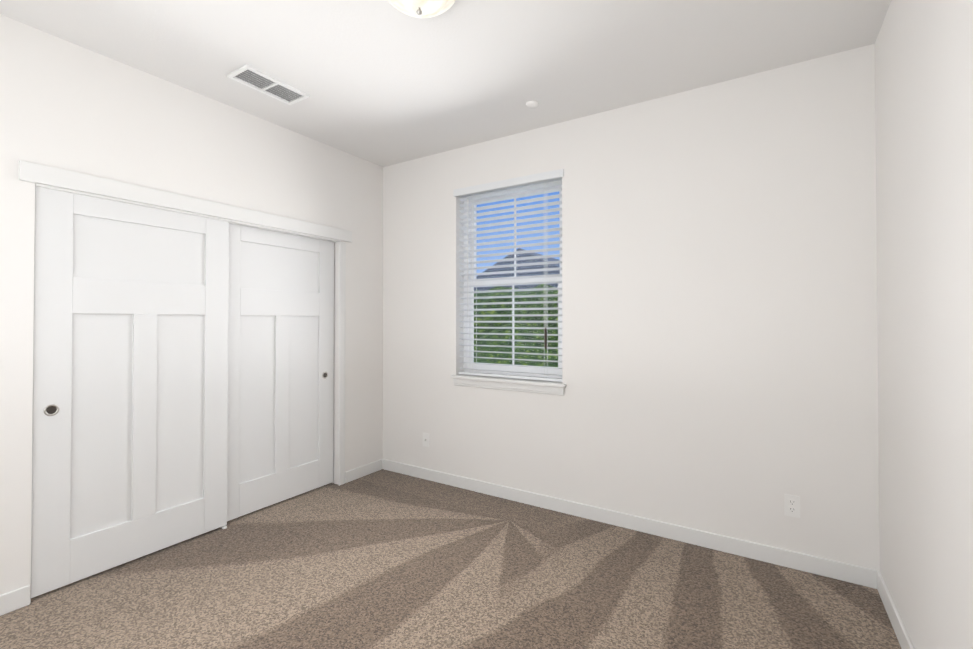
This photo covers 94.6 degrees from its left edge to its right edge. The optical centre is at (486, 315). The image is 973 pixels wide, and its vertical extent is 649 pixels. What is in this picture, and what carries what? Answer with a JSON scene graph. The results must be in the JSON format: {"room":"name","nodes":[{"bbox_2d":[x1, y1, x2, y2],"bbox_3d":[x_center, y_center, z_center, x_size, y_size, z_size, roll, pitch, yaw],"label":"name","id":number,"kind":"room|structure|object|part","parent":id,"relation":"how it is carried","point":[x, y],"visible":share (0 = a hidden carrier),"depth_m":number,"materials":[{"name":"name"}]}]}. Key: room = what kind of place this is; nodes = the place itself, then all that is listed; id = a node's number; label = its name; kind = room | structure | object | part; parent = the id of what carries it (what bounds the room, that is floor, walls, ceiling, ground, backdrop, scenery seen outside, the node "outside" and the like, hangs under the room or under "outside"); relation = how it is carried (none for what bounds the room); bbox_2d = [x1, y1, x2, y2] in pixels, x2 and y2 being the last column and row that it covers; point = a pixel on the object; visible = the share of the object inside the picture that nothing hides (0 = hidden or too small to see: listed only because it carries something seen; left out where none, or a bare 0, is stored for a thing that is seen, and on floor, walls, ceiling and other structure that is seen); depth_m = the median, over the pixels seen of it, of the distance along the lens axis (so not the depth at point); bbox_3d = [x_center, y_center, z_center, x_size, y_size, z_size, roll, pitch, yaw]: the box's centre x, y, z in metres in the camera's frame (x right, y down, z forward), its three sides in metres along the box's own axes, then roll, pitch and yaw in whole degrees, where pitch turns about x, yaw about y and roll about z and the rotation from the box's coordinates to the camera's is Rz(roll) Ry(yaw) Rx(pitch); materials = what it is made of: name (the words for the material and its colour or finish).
{"room":"empty bedroom","nodes":[
{"label":"empty bedroom","id":0,"kind":"room"},
{"bbox_2d":[0,14,382,602],"bbox_3d":[-1.928,-0.004,2.638,0.140,2.740,3.848,0,-1,32],"label":"wall","id":1,"kind":"structure","parent":0,"point":[67,105],"depth_m":2.52,"materials":[{"name":"paint"}]},
{"bbox_2d":[0,585,29,615],"bbox_3d":[-2.481,1.309,1.599,0.013,0.092,1.225,0,-1,32],"label":"baseboard","id":2,"kind":"structure","parent":1,"relation":"attached to","point":[14,600],"depth_m":2.07,"materials":[{"name":"white paint"}]},
{"bbox_2d":[31,186,228,597],"bbox_3d":[-1.939,0.343,2.542,0.038,2.014,0.914,0,-1,32],"label":"closet door","id":3,"kind":"structure","parent":1,"relation":"in","point":[130,399],"depth_m":2.45,"materials":[{"name":"white paint"}]},
{"bbox_2d":[18,160,351,241],"bbox_3d":[-1.680,-0.666,2.940,0.077,0.101,1.968,0,-1,32],"label":"trim","id":4,"kind":"structure","parent":1,"relation":"attached to","point":[44,176],"depth_m":2.60,"materials":[{"name":"white paint"}]},
{"bbox_2d":[227,223,333,520],"bbox_3d":[-1.512,0.351,3.312,0.038,2.014,0.914,0,-1,32],"label":"closet door","id":5,"kind":"structure","parent":1,"relation":"in","point":[280,365],"depth_m":3.27,"materials":[{"name":"white paint"}]},
{"bbox_2d":[339,242,345,485],"bbox_3d":[-1.183,0.386,3.679,0.010,1.985,0.059,0,-1,32],"label":"trim","id":6,"kind":"structure","parent":1,"relation":"attached to","point":[342,285],"depth_m":3.67,"materials":[{"name":"white paint"}]},
{"bbox_2d":[345,459,381,482],"bbox_3d":[-1.054,1.334,3.872,0.013,0.092,0.417,0,-1,32],"label":"baseboard","id":7,"kind":"structure","parent":1,"relation":"attached to","point":[361,471],"depth_m":3.85,"materials":[{"name":"white paint"}]},
{"bbox_2d":[0,0,890,166],"bbox_3d":[-0.412,-1.444,1.702,3.720,0.120,3.848,0,-1,32],"label":"ceiling","id":8,"kind":"structure","parent":0,"point":[383,83],"depth_m":2.34,"materials":[{"name":"white paint"}]},
{"bbox_2d":[227,64,309,104],"bbox_3d":[-1.290,-1.367,2.672,0.200,0.012,0.400,0,-1,32],"label":"ceiling vent","id":9,"kind":"object","parent":8,"relation":"in","point":[259,81],"visible":0.98,"depth_m":2.66,"materials":[{"name":"white metal"}]},
{"bbox_2d":[387,0,454,17],"bbox_3d":[-0.280,-1.318,1.871,0.320,0.127,0.320,0,-1,32],"label":"flush-mount light","id":10,"kind":"object","parent":8,"relation":"attached to","point":[423,8],"visible":1,"depth_m":1.89,"materials":[{"name":"white glass"}]},
{"bbox_2d":[526,100,538,107],"bbox_3d":[0.295,-1.364,2.893,0.080,0.014,0.080,0,-1,32],"label":"disc","id":11,"kind":"object","parent":8,"relation":"attached to","point":[532,104],"visible":0.96,"depth_m":2.88,"materials":[{"name":"white plastic"}]},
{"bbox_2d":[0,469,900,648],"bbox_3d":[-0.412,1.406,1.671,3.720,0.100,3.848,0,-1,32],"label":"floor","id":12,"kind":"structure","parent":0,"point":[383,559],"depth_m":2.23,"materials":[{"name":"carpet"}]},
{"bbox_2d":[383,44,879,570],"bbox_3d":[0.622,0.003,3.202,3.580,2.740,0.180,0,-1,32],"label":"wall","id":13,"kind":"structure","parent":0,"point":[719,320],"depth_m":2.72,"materials":[{"name":"paint"}]},
{"bbox_2d":[423,433,428,446],"bbox_3d":[-0.516,1.047,3.789,0.070,0.115,0.017,0,-1,32],"label":"outlet","id":14,"kind":"object","parent":13,"relation":"attached to","point":[425,439],"visible":1,"depth_m":3.79,"materials":[{"name":"white plastic"}]},
{"bbox_2d":[450,374,565,395],"bbox_3d":[0.160,0.518,3.419,0.976,0.085,0.144,0,-1,32],"label":"window sill","id":15,"kind":"structure","parent":13,"relation":"attached to","point":[527,385],"depth_m":3.35,"materials":[{"name":"white paint"}]},
{"bbox_2d":[453,169,563,381],"bbox_3d":[0.186,-0.276,3.470,0.952,1.504,0.196,0,-1,32],"label":"window blind","id":16,"kind":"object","parent":13,"relation":"in","point":[472,197],"depth_m":3.44,"materials":[{"name":"white plastic"}]},
{"bbox_3d":[0.218,-0.281,3.520,0.766,1.331,0.036,0,-1,32],"label":"glass","id":17,"kind":"part","parent":16,"relation":"part of","materials":[{"name":"clear glass"}]},
{"bbox_2d":[382,459,879,588],"bbox_3d":[0.507,1.326,3.146,3.430,0.092,0.013,0,-1,32],"label":"baseboard","id":18,"kind":"structure","parent":13,"relation":"attached to","point":[851,573],"depth_m":2.77,"materials":[{"name":"white paint"}]},
{"bbox_2d":[784,494,799,517],"bbox_3d":[1.657,1.029,2.431,0.070,0.115,0.007,0,-1,32],"label":"outlet","id":19,"kind":"object","parent":13,"relation":"attached to","point":[792,505],"visible":1,"depth_m":2.43,"materials":[{"name":"white plastic"}]},
{"bbox_2d":[875,0,972,648],"bbox_3d":[1.052,-0.025,0.661,0.150,2.740,3.668,0,-1,32],"label":"wall","id":20,"kind":"structure","parent":0,"point":[924,122],"depth_m":1.55,"materials":[{"name":"paint"}]},
{"bbox_2d":[877,571,913,648],"bbox_3d":[1.019,1.300,0.748,0.013,0.092,3.505,0,-1,32],"label":"baseboard","id":21,"kind":"structure","parent":20,"relation":"attached to","point":[903,638],"depth_m":1.94,"materials":[{"name":"white paint"}]},
{"label":"outside","id":22,"kind":"structure","parent":0,"visible":0},
{"bbox_2d":[474,284,557,366],"bbox_3d":[0.121,1.906,7.625,4.992,5.031,2.583,0,-1,32],"label":"trees","id":23,"kind":"object","parent":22,"point":[521,343],"depth_m":6.44,"materials":[{"name":"green plant"}]},
{"bbox_2d":[474,248,559,290],"bbox_3d":[2.985,1.555,12.969,9.380,5.850,8.700,0,-1,32],"label":"house","id":24,"kind":"structure","parent":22,"point":[522,268],"depth_m":9.31,"materials":[{"name":"grey"}]},
{"bbox_2d":[477,191,559,275],"bbox_3d":[7.681,-4.008,14.096,36.000,21.000,0.001,0,-1,32],"label":"sky","id":25,"kind":"structure","parent":22,"point":[519,230],"depth_m":18.10,"materials":[{"name":"blue"}]}
]}

